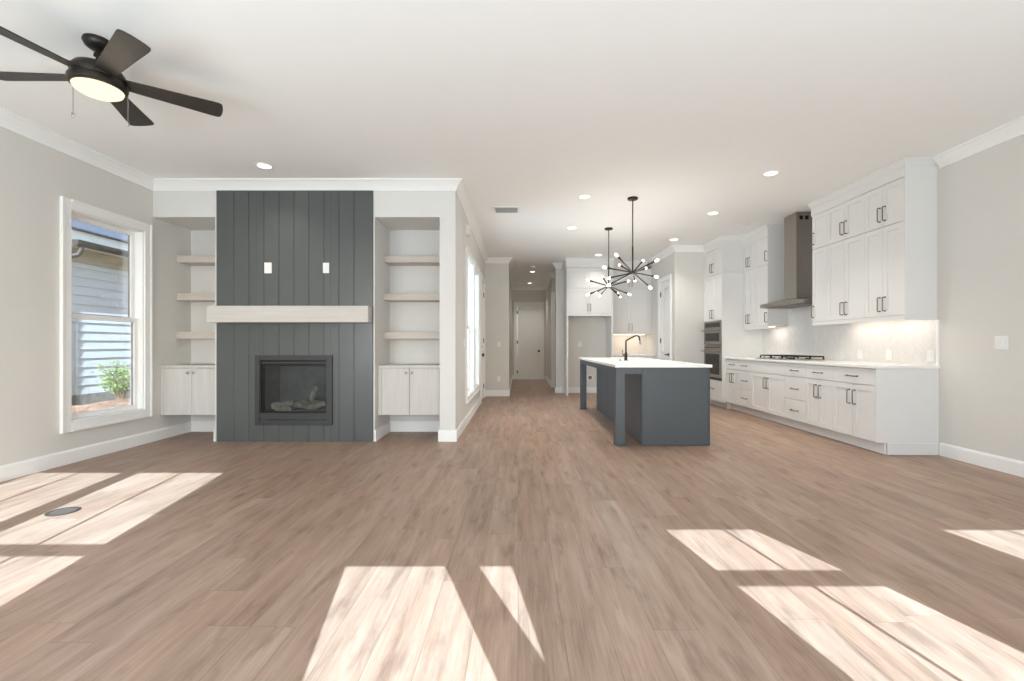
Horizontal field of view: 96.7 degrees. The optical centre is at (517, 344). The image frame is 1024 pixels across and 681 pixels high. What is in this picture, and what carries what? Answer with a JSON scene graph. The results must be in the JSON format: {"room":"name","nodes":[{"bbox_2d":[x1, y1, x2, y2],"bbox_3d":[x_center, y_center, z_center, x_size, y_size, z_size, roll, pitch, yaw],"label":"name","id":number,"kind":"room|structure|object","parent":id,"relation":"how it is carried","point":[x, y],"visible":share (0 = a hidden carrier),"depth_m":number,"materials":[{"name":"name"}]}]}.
{"room":"living room","nodes":[
{"label":"living room","id":0,"kind":"room"},
{"bbox_2d":[0,127,190,465],"bbox_3d":[-4.333,-0.395,2.632,0.150,3.040,6.665,0,0,0],"label":"wall","id":1,"kind":"structure","parent":0,"point":[34,175],"depth_m":4.10,"materials":[{"name":"grey paint"}]},
{"bbox_2d":[60,196,152,433],"bbox_3d":[-4.313,-0.280,4.747,0.170,2.210,1.044,0,0,0],"label":"window","id":2,"kind":"structure","parent":1,"relation":"in","point":[69,207],"depth_m":4.96,"materials":[{"name":"white paint"}]},
{"bbox_2d":[0,421,214,481],"bbox_3d":[-3.897,1.059,2.612,0.723,0.132,6.625,0,0,0],"label":"baseboard","id":3,"kind":"structure","parent":1,"relation":"attached to","point":[14,470],"depth_m":4.57,"materials":[{"name":"white paint"}]},
{"bbox_2d":[0,107,554,289],"bbox_3d":[-1.518,-1.856,7.032,3.704,0.118,16.377,0,0,23],"label":"trim","id":4,"kind":"structure","parent":1,"relation":"attached to","point":[10,121],"depth_m":5.25,"materials":[{"name":"white paint"}]},
{"bbox_2d":[153,190,461,441],"bbox_3d":[-2.494,-0.395,5.626,3.528,3.040,0.678,0,0,0],"label":"wall","id":5,"kind":"structure","parent":0,"point":[296,231],"depth_m":5.29,"materials":[{"name":"grey paint"}]},
{"bbox_2d":[160,364,214,414],"bbox_3d":[-3.897,0.539,5.654,0.717,0.593,0.537,0,0,0],"label":"base cabinet","id":6,"kind":"object","parent":5,"relation":"attached to","point":[186,389],"visible":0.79,"depth_m":5.42,"materials":[{"name":"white wood"}]},
{"bbox_2d":[177,256,214,265],"bbox_3d":[-3.897,-1.072,5.796,0.717,0.086,0.253,0,0,0],"label":"floating shelf","id":7,"kind":"object","parent":5,"relation":"attached to","point":[187,260],"visible":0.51,"depth_m":5.67,"materials":[{"name":"brown wood"}]},
{"bbox_2d":[177,293,214,301],"bbox_3d":[-3.897,-0.601,5.796,0.717,0.086,0.253,0,0,0],"label":"floating shelf","id":8,"kind":"object","parent":5,"relation":"attached to","point":[188,297],"visible":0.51,"depth_m":5.67,"materials":[{"name":"brown wood"}]},
{"bbox_2d":[177,332,214,338],"bbox_3d":[-3.897,-0.120,5.796,0.717,0.086,0.253,0,0,0],"label":"floating shelf","id":9,"kind":"object","parent":5,"relation":"attached to","point":[180,335],"visible":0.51,"depth_m":5.67,"materials":[{"name":"brown wood"}]},
{"bbox_2d":[264,262,271,272],"bbox_3d":[-2.902,-0.895,5.280,0.086,0.125,0.009,0,0,0],"label":"outlet plate","id":10,"kind":"object","parent":5,"relation":"attached to","point":[267,265],"visible":1,"depth_m":5.28,"materials":[{"name":"white plastic"}]},
{"bbox_2d":[207,306,371,322],"bbox_3d":[-2.611,-0.351,5.221,1.829,0.187,0.128,0,0,0],"label":"mantel shelf","id":11,"kind":"object","parent":5,"relation":"attached to","point":[215,314],"visible":1,"depth_m":5.16,"materials":[{"name":"beige wood"}]},
{"bbox_2d":[255,355,332,424],"bbox_3d":[-2.600,0.526,5.508,0.895,0.810,0.484,0,0,0],"label":"gas fireplace insert","id":12,"kind":"object","parent":5,"relation":"in","point":[286,386],"visible":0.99,"depth_m":5.34,"materials":[{"name":"black metal"}]},
{"bbox_2d":[260,413,325,418],"bbox_3d":[-2.607,0.824,5.277,0.770,0.067,0.016,0,0,0],"label":"grille","id":13,"kind":"object","parent":12,"relation":"attached to","point":[262,415],"depth_m":5.27,"materials":[{"name":"black metal"}]},
{"bbox_2d":[323,263,328,272],"bbox_3d":[-2.228,-0.895,5.280,0.072,0.120,0.009,0,0,0],"label":"outlet plate","id":14,"kind":"object","parent":5,"relation":"attached to","point":[325,265],"visible":1,"depth_m":5.28,"materials":[{"name":"white plastic"}]},
{"bbox_2d":[378,364,439,414],"bbox_3d":[-1.294,0.539,5.654,0.751,0.593,0.537,0,0,0],"label":"base cabinet","id":15,"kind":"object","parent":5,"relation":"attached to","point":[403,389],"visible":0.84,"depth_m":5.42,"materials":[{"name":"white wood"}]},
{"bbox_2d":[384,256,439,265],"bbox_3d":[-1.294,-1.072,5.796,0.751,0.086,0.253,0,0,0],"label":"floating shelf","id":16,"kind":"object","parent":5,"relation":"attached to","point":[390,260],"visible":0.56,"depth_m":5.67,"materials":[{"name":"brown wood"}]},
{"bbox_2d":[384,293,439,301],"bbox_3d":[-1.294,-0.601,5.796,0.751,0.086,0.253,0,0,0],"label":"floating shelf","id":17,"kind":"object","parent":5,"relation":"attached to","point":[390,297],"visible":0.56,"depth_m":5.67,"materials":[{"name":"brown wood"}]},
{"bbox_2d":[384,332,439,338],"bbox_3d":[-1.294,-0.120,5.796,0.751,0.086,0.253,0,0,0],"label":"floating shelf","id":18,"kind":"object","parent":5,"relation":"attached to","point":[387,335],"visible":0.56,"depth_m":5.67,"materials":[{"name":"brown wood"}]},
{"bbox_2d":[462,208,484,419],"bbox_3d":[-0.800,-0.395,7.982,0.140,3.040,4.035,0,0,0],"label":"wall","id":19,"kind":"structure","parent":0,"point":[470,241],"depth_m":6.33,"materials":[{"name":"grey paint"}]},
{"bbox_2d":[375,397,480,441],"bbox_3d":[-1.193,1.059,7.027,0.958,0.132,3.466,0,0,0],"label":"baseboard","id":20,"kind":"structure","parent":19,"relation":"attached to","point":[391,426],"depth_m":5.91,"materials":[{"name":"white paint"}]},
{"bbox_2d":[466,225,469,236],"bbox_3d":[-0.705,-1.613,6.430,0.050,0.135,0.140,0,0,0],"label":"door chime","id":21,"kind":"object","parent":19,"relation":"attached to","point":[467,226],"visible":1,"depth_m":6.36,"materials":[{"name":"white plastic"}]},
{"bbox_2d":[465,245,474,404],"bbox_3d":[-0.785,-0.280,6.825,0.170,2.210,1.050,0,0,0],"label":"window","id":22,"kind":"structure","parent":19,"relation":"in","point":[469,261],"depth_m":7.29,"materials":[{"name":"white paint"}]},
{"bbox_2d":[475,261,479,394],"bbox_3d":[-0.785,-0.280,7.875,0.170,2.210,1.050,0,0,0],"label":"window","id":23,"kind":"structure","parent":19,"relation":"in","point":[477,270],"depth_m":8.29,"materials":[{"name":"white paint"}]},
{"bbox_2d":[480,272,484,402],"bbox_3d":[-0.757,-0.140,9.290,0.186,2.530,1.040,0,0,0],"label":"door","id":24,"kind":"structure","parent":19,"relation":"in","point":[482,279],"depth_m":9.59,"materials":[{"name":"white paint"}]},
{"bbox_2d":[485,263,508,389],"bbox_3d":[-0.535,-0.395,10.060,0.670,3.040,0.120,0,0,0],"label":"wall","id":25,"kind":"structure","parent":0,"point":[496,274],"depth_m":10.00,"materials":[{"name":"grey paint"}]},
{"bbox_2d":[509,269,511,386],"bbox_3d":[-0.260,-0.395,12.510,0.120,3.040,4.780,0,0,0],"label":"wall","id":26,"kind":"structure","parent":0,"point":[510,287],"depth_m":12.13,"materials":[{"name":"grey paint"}]},
{"bbox_2d":[485,375,550,395],"bbox_3d":[0.228,1.059,12.345,1.401,0.132,5.226,0,0,6],"label":"baseboard","id":27,"kind":"structure","parent":26,"relation":"attached to","point":[487,392],"depth_m":9.98,"materials":[{"name":"white paint"}]},
{"bbox_2d":[0,379,1023,680],"bbox_3d":[0.025,1.185,7.085,8.865,0.120,15.870,0,0,0],"label":"floor","id":28,"kind":"structure","parent":0,"point":[530,545],"depth_m":2.43,"materials":[{"name":"brown wood"}]},
{"bbox_2d":[44,507,80,516],"bbox_3d":[-3.070,1.122,3.070,0.176,0.006,0.176,0,0,0],"label":"floor outlet cover","id":29,"kind":"object","parent":28,"relation":"on","point":[67,510],"visible":1,"depth_m":3.06,"materials":[{"name":"silver metal"}]},
{"bbox_2d":[563,258,614,395],"bbox_3d":[1.580,-0.396,10.322,1.080,3.037,0.711,0,0,0],"label":"refrigerator surround","id":30,"kind":"object","parent":28,"relation":"on","point":[576,271],"visible":0.92,"depth_m":10.01,"materials":[{"name":"white paint"}]},
{"bbox_2d":[613,356,654,358],"bbox_3d":[2.560,0.682,10.350,0.934,0.882,0.655,0,0,0],"label":"base cabinet","id":31,"kind":"object","parent":28,"relation":"on","point":[651,357],"visible":0.06,"depth_m":10.06,"materials":[{"name":"white paint"}]},
{"bbox_2d":[613,354,654,355],"bbox_3d":[2.560,0.225,10.361,0.934,0.031,0.633,0,0,0],"label":"countertop","id":32,"kind":"structure","parent":31,"relation":"on","point":[613,354],"depth_m":10.04,"materials":[{"name":"white stone"}]},
{"bbox_2d":[579,357,711,445],"bbox_3d":[1.617,0.670,6.543,1.079,0.902,2.995,0,0,0],"label":"kitchen island","id":33,"kind":"object","parent":28,"relation":"on","point":[653,401],"visible":1,"depth_m":5.07,"materials":[{"name":"grey paint"}]},
{"bbox_2d":[579,357,711,367],"bbox_3d":[1.617,0.235,6.543,1.079,0.032,2.995,0,0,0],"label":"island countertop","id":34,"kind":"structure","parent":33,"relation":"on","point":[633,362],"depth_m":5.39,"materials":[{"name":"white stone"}]},
{"bbox_2d":[622,335,640,360],"bbox_3d":[1.606,0.036,6.430,0.268,0.366,0.060,0,0,0],"label":"kitchen faucet","id":35,"kind":"object","parent":34,"relation":"on","point":[625,353],"visible":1,"depth_m":6.42,"materials":[{"name":"brown metal"}]},
{"bbox_2d":[704,246,761,408],"bbox_3d":[3.927,-0.306,8.395,0.756,2.858,0.780,0,0,0],"label":"kitchen cabinet","id":36,"kind":"object","parent":28,"relation":"on","point":[723,266],"visible":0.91,"depth_m":8.01,"materials":[{"name":"white paint"}]},
{"bbox_2d":[701,345,721,380],"bbox_3d":[3.882,0.322,8.399,0.731,0.630,0.729,0,0,0],"label":"wall oven","id":37,"kind":"object","parent":36,"relation":"in","point":[712,353],"visible":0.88,"depth_m":8.29,"materials":[{"name":"grey metal"}]},
{"bbox_2d":[701,321,721,344],"bbox_3d":[3.882,-0.217,8.399,0.731,0.428,0.729,0,0,0],"label":"microwave oven","id":38,"kind":"object","parent":36,"relation":"in","point":[712,330],"visible":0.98,"depth_m":8.34,"materials":[{"name":"grey metal"}]},
{"bbox_2d":[726,359,744,412],"bbox_3d":[3.964,0.682,7.766,0.682,0.882,0.473,0,0,0],"label":"base cabinet","id":39,"kind":"object","parent":28,"relation":"on","point":[732,365],"visible":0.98,"depth_m":7.76,"materials":[{"name":"white paint"}]},
{"bbox_2d":[739,360,756,415],"bbox_3d":[3.964,0.682,7.341,0.682,0.882,0.375,0,0,0],"label":"base cabinet","id":40,"kind":"object","parent":28,"relation":"on","point":[745,371],"visible":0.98,"depth_m":7.33,"materials":[{"name":"white paint"}]},
{"bbox_2d":[751,360,792,426],"bbox_3d":[3.964,0.682,6.695,0.682,0.882,0.915,0,0,0],"label":"base cabinet","id":41,"kind":"object","parent":28,"relation":"on","point":[768,397],"visible":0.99,"depth_m":6.65,"materials":[{"name":"white paint"}]},
{"bbox_2d":[785,363,813,432],"bbox_3d":[3.964,0.682,6.015,0.682,0.882,0.443,0,0,0],"label":"base cabinet","id":42,"kind":"object","parent":28,"relation":"on","point":[795,378],"visible":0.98,"depth_m":6.00,"materials":[{"name":"white paint"}]},
{"bbox_2d":[806,364,841,441],"bbox_3d":[3.964,0.682,5.541,0.682,0.882,0.503,0,0,0],"label":"base cabinet","id":43,"kind":"object","parent":28,"relation":"on","point":[819,378],"visible":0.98,"depth_m":5.51,"materials":[{"name":"white paint"}]},
{"bbox_2d":[833,366,938,454],"bbox_3d":[3.964,0.682,4.963,0.682,0.882,0.650,0,0,0],"label":"base cabinet","id":44,"kind":"object","parent":28,"relation":"on","point":[884,411],"visible":0.98,"depth_m":4.65,"materials":[{"name":"white paint"}]},
{"bbox_2d":[725,357,939,368],"bbox_3d":[3.970,0.225,6.321,0.670,0.031,3.365,0,0,0],"label":"countertop","id":45,"kind":"structure","parent":44,"relation":"on","point":[875,365],"depth_m":5.14,"materials":[{"name":"white stone"}]},
{"bbox_2d":[760,355,824,359],"bbox_3d":[3.975,0.180,6.695,0.480,0.058,0.900,0,0,0],"label":"gas cooktop","id":46,"kind":"object","parent":45,"relation":"in","point":[783,357],"visible":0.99,"depth_m":6.54,"materials":[{"name":"metal"}]},
{"bbox_2d":[0,0,1023,285],"bbox_3d":[0.025,-1.975,7.085,8.865,0.120,15.870,0,0,0],"label":"ceiling","id":47,"kind":"structure","parent":0,"point":[679,107],"depth_m":3.54,"materials":[{"name":"paint"}]},
{"bbox_2d":[0,26,222,126],"bbox_3d":[-2.685,-1.669,2.860,1.236,0.489,1.278,0,0,0],"label":"ceiling fan","id":48,"kind":"object","parent":47,"relation":"hanging from","point":[101,78],"visible":1,"depth_m":2.81,"materials":[{"name":"brown metal"}]},
{"bbox_2d":[254,162,273,169],"bbox_3d":[-2.710,-1.910,4.860,0.184,0.010,0.184,0,0,0],"label":"recessed light","id":49,"kind":"object","parent":47,"relation":"in","point":[261,165],"visible":1,"depth_m":4.84,"materials":[{"name":"white paint"}]},
{"bbox_2d":[493,206,518,212],"bbox_3d":[-0.165,-1.911,6.440,0.360,0.008,0.310,0,0,0],"label":"ceiling vent","id":50,"kind":"object","parent":47,"relation":"in","point":[497,209],"visible":1,"depth_m":6.42,"materials":[{"name":"white metal"}]},
{"bbox_2d":[567,226,577,229],"bbox_3d":[0.884,-1.910,7.430,0.184,0.010,0.184,0,0,0],"label":"recessed light","id":51,"kind":"object","parent":47,"relation":"in","point":[570,227],"visible":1,"depth_m":7.40,"materials":[{"name":"white paint"}]},
{"bbox_2d":[577,194,591,198],"bbox_3d":[0.860,-1.910,5.870,0.184,0.010,0.184,0,0,0],"label":"recessed light","id":52,"kind":"object","parent":47,"relation":"in","point":[583,196],"visible":1,"depth_m":5.85,"materials":[{"name":"white paint"}]},
{"bbox_2d":[586,227,630,297],"bbox_3d":[1.522,-1.332,7.447,0.692,1.162,0.844,0,0,24],"label":"chandelier","id":53,"kind":"object","parent":47,"relation":"hanging from","point":[608,229],"visible":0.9,"depth_m":7.44,"materials":[{"name":"brown metal"}]},
{"bbox_2d":[602,196,658,288],"bbox_3d":[1.421,-1.299,5.947,0.694,1.228,0.769,0,0,0],"label":"chandelier","id":54,"kind":"object","parent":47,"relation":"hanging from","point":[629,271],"visible":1,"depth_m":5.87,"materials":[{"name":"brown metal"}]},
{"bbox_2d":[706,211,719,214],"bbox_3d":[2.830,-1.910,6.600,0.184,0.010,0.184,0,0,0],"label":"recessed light","id":55,"kind":"object","parent":47,"relation":"in","point":[712,212],"visible":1,"depth_m":6.60,"materials":[{"name":"white paint"}]},
{"bbox_2d":[761,170,779,176],"bbox_3d":[2.817,-1.910,5.070,0.184,0.010,0.184,0,0,0],"label":"recessed light","id":56,"kind":"object","parent":47,"relation":"in","point":[771,172],"visible":1,"depth_m":5.07,"materials":[{"name":"white paint"}]},
{"bbox_2d":[512,290,544,378],"bbox_3d":[0.350,-0.395,14.960,1.340,3.040,0.120,0,0,0],"label":"wall","id":57,"kind":"structure","parent":0,"point":[517,295],"depth_m":14.90,"materials":[{"name":"grey paint"}]},
{"bbox_2d":[514,302,543,378],"bbox_3d":[0.360,-0.140,14.927,0.990,2.530,0.186,0,0,0],"label":"door","id":58,"kind":"structure","parent":57,"relation":"in","point":[528,316],"depth_m":14.91,"materials":[{"name":"white paint"}]},
{"bbox_2d":[545,278,551,380],"bbox_3d":[0.960,-0.395,13.520,0.120,3.040,2.760,0,0,0],"label":"wall","id":59,"kind":"structure","parent":0,"point":[548,290],"depth_m":13.43,"materials":[{"name":"grey paint"}]},
{"bbox_2d":[552,277,554,291],"bbox_3d":[1.750,-0.395,12.160,1.700,3.040,0.120,0,0,0],"label":"wall","id":60,"kind":"structure","parent":0,"point":[553,278],"depth_m":12.10,"materials":[{"name":"grey paint"}]},
{"bbox_2d":[551,292,554,386],"bbox_3d":[1.355,-0.140,12.127,0.940,2.530,0.186,0,0,0],"label":"door","id":61,"kind":"structure","parent":60,"relation":"in","point":[552,293],"depth_m":12.08,"materials":[{"name":"white paint"}]},
{"bbox_2d":[555,263,646,392],"bbox_3d":[2.599,-0.395,10.740,3.417,3.040,0.120,0,0,0],"label":"wall","id":62,"kind":"structure","parent":0,"point":[590,331],"depth_m":10.68,"materials":[{"name":"grey paint"}]},
{"bbox_2d":[555,387,596,392],"bbox_3d":[2.484,1.059,10.080,3.388,0.132,1.256,0,0,41],"label":"baseboard","id":63,"kind":"structure","parent":62,"relation":"attached to","point":[557,389],"depth_m":10.66,"materials":[{"name":"white paint"}]},
{"bbox_2d":[587,375,592,379],"bbox_3d":[1.690,0.765,10.675,0.120,0.120,0.009,0,0,0],"label":"water supply box","id":64,"kind":"object","parent":62,"relation":"attached to","point":[589,377],"visible":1,"depth_m":10.67,"materials":[{"name":"white plastic"}]},
{"bbox_2d":[552,245,703,268],"bbox_3d":[2.489,-1.856,10.130,3.533,0.118,1.541,0,0,41],"label":"trim","id":65,"kind":"structure","parent":62,"relation":"attached to","point":[671,249],"depth_m":8.79,"materials":[{"name":"white paint"}]},
{"bbox_2d":[613,261,650,334],"bbox_3d":[2.560,-1.073,10.486,0.934,1.682,0.384,0,0,0],"label":"upper cabinet","id":66,"kind":"object","parent":62,"relation":"attached to","point":[631,314],"visible":0.77,"depth_m":10.34,"materials":[{"name":"white paint"}]},
{"bbox_2d":[614,334,643,334],"bbox_3d":[2.550,-0.238,10.465,0.700,0.012,0.030,0,0,0],"label":"light","id":67,"kind":"object","parent":66,"relation":"attached to","point":[614,334],"depth_m":10.45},
{"bbox_2d":[613,333,650,333],"bbox_3d":[2.560,-0.260,10.340,0.934,0.030,0.020,0,0,0],"label":"light","id":68,"kind":"object","parent":66,"relation":"attached to","point":[613,333],"depth_m":10.33,"materials":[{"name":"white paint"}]},
{"bbox_2d":[647,252,704,363],"bbox_3d":[3.668,-0.395,9.735,1.277,3.040,1.890,0,0,0],"label":"wall","id":69,"kind":"structure","parent":0,"point":[686,269],"depth_m":8.79,"materials":[{"name":"grey paint"}]},
{"bbox_2d":[658,274,671,360],"bbox_3d":[3.064,-0.140,9.375,0.172,2.530,0.810,0,0,0],"label":"door","id":70,"kind":"structure","parent":69,"relation":"in","point":[664,283],"depth_m":9.40,"materials":[{"name":"white paint"}]},
{"bbox_2d":[704,157,937,254],"bbox_3d":[3.931,-1.825,6.734,0.750,0.179,4.195,0,0,0],"label":"trim","id":71,"kind":"structure","parent":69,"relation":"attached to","point":[906,166],"depth_m":5.40,"materials":[{"name":"white paint"}]},
{"bbox_2d":[762,134,1023,461],"bbox_3d":[4.372,-0.395,5.050,0.150,3.040,11.500,0,0,0],"label":"wall","id":72,"kind":"structure","parent":0,"point":[981,194],"depth_m":4.32,"materials":[{"name":"grey paint"}]},
{"bbox_2d":[744,242,755,329],"bbox_3d":[4.115,-0.998,7.822,0.364,1.475,0.362,0,0,0],"label":"upper cabinet","id":73,"kind":"object","parent":72,"relation":"attached to","point":[749,250],"visible":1,"depth_m":7.80,"materials":[{"name":"white paint"}]},
{"bbox_2d":[755,236,787,329],"bbox_3d":[4.115,-0.998,7.437,0.364,1.475,0.405,0,0,0],"label":"upper cabinet","id":74,"kind":"object","parent":72,"relation":"attached to","point":[769,250],"visible":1,"depth_m":7.24,"materials":[{"name":"white paint"}]},
{"bbox_2d":[755,326,768,329],"bbox_3d":[3.981,-0.283,7.437,0.018,0.047,0.405,0,0,0],"label":"light","id":75,"kind":"object","parent":74,"relation":"attached to","point":[757,327],"depth_m":7.41,"materials":[{"name":"white paint"}]},
{"bbox_2d":[760,212,811,308],"bbox_3d":[4.048,-1.239,6.690,0.496,1.344,0.910,0,0,0],"label":"range hood","id":76,"kind":"object","parent":72,"relation":"attached to","point":[798,225],"visible":0.84,"depth_m":6.54,"materials":[{"name":"metal"}]},
{"bbox_2d":[811,211,827,325],"bbox_3d":[4.115,-0.998,5.992,0.364,1.475,0.295,0,0,0],"label":"upper cabinet","id":77,"kind":"object","parent":72,"relation":"attached to","point":[819,222],"visible":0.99,"depth_m":6.01,"materials":[{"name":"white paint"}]},
{"bbox_2d":[827,194,864,324],"bbox_3d":[4.115,-0.998,5.532,0.364,1.475,0.623,0,0,0],"label":"upper cabinet","id":78,"kind":"object","parent":72,"relation":"attached to","point":[845,221],"visible":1,"depth_m":5.51,"materials":[{"name":"white paint"}]},
{"bbox_2d":[827,318,863,324],"bbox_3d":[3.981,-0.283,5.532,0.018,0.047,0.623,0,0,0],"label":"light","id":79,"kind":"object","parent":78,"relation":"attached to","point":[830,321],"depth_m":5.55,"materials":[{"name":"white paint"}]},
{"bbox_2d":[857,349,861,358],"bbox_3d":[4.292,0.113,5.717,0.009,0.120,0.075,0,0,0],"label":"outlet plate","id":80,"kind":"object","parent":72,"relation":"attached to","point":[859,351],"visible":1,"depth_m":5.71,"materials":[{"name":"white plastic"}]},
{"bbox_2d":[886,350,891,359],"bbox_3d":[4.292,0.113,5.268,0.009,0.120,0.075,0,0,0],"label":"outlet plate","id":81,"kind":"object","parent":72,"relation":"attached to","point":[888,352],"visible":1,"depth_m":5.26,"materials":[{"name":"white plastic"}]},
{"bbox_2d":[864,176,936,321],"bbox_3d":[4.115,-0.998,4.943,0.364,1.475,0.552,0,0,0],"label":"upper cabinet","id":82,"kind":"object","parent":72,"relation":"attached to","point":[900,215],"visible":1,"depth_m":4.70,"materials":[{"name":"white paint"}]},
{"bbox_2d":[864,315,903,321],"bbox_3d":[3.981,-0.283,4.953,0.018,0.047,0.532,0,0,0],"label":"light","id":83,"kind":"object","parent":82,"relation":"attached to","point":[867,318],"depth_m":4.97,"materials":[{"name":"white paint"}]},
{"bbox_2d":[927,350,933,361],"bbox_3d":[4.292,0.113,4.735,0.009,0.120,0.075,0,0,0],"label":"outlet plate","id":84,"kind":"object","parent":72,"relation":"attached to","point":[930,353],"visible":1,"depth_m":4.73,"materials":[{"name":"white plastic"}]},
{"bbox_2d":[936,320,939,364],"bbox_3d":[4.297,-0.025,4.659,0.020,0.467,0.022,0,0,0],"label":"trim","id":85,"kind":"structure","parent":72,"relation":"attached to","point":[937,321],"depth_m":4.65,"materials":[{"name":"white paint"}]},
{"bbox_2d":[932,116,1023,168],"bbox_3d":[4.263,-1.856,1.970,0.088,0.118,5.340,0,0,0],"label":"trim","id":86,"kind":"structure","parent":72,"relation":"attached to","point":[1010,130],"depth_m":4.18,"materials":[{"name":"white paint"}]},
{"bbox_2d":[939,442,1023,477],"bbox_3d":[4.299,1.059,1.968,0.016,0.132,5.335,0,0,0],"label":"baseboard","id":87,"kind":"structure","parent":72,"relation":"attached to","point":[999,463],"depth_m":4.20,"materials":[{"name":"white paint"}]},
{"bbox_2d":[994,336,1008,349],"bbox_3d":[4.301,-0.020,4.050,0.011,0.120,0.116,0,0,0],"label":"switch plate","id":88,"kind":"object","parent":72,"relation":"attached to","point":[1000,342],"visible":1,"depth_m":4.04,"materials":[{"name":"white plastic"}]},
{"label":"outside","id":89,"kind":"structure","parent":0,"visible":0},
{"bbox_3d":[-5.000,1.365,7.500,70.000,0.220,75.000,0,0,0],"label":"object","id":90,"kind":"structure","parent":89,"visible":0},
{"bbox_2d":[72,220,129,405],"bbox_3d":[-9.740,-1.262,9.500,4.520,5.025,17.000,0,0,0],"label":"neighboring house","id":91,"kind":"structure","parent":90,"relation":"on","point":[99,255],"depth_m":8.58,"materials":[{"name":"grey"}]},
{"bbox_2d":[72,398,129,413],"bbox_3d":[-6.020,1.124,10.000,3.100,0.258,14.000,0,0,0],"label":"mulch bed","id":92,"kind":"object","parent":90,"relation":"on","point":[119,402],"visible":0.02,"depth_m":7.65,"materials":[{"name":"brown soil"}]},
{"bbox_2d":[92,360,129,398],"bbox_3d":[-7.365,0.608,8.408,0.676,0.783,0.808,0,0,32],"label":"shrub","id":93,"kind":"object","parent":92,"relation":"on","point":[118,385],"visible":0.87,"depth_m":8.35,"materials":[{"name":"green plant"}]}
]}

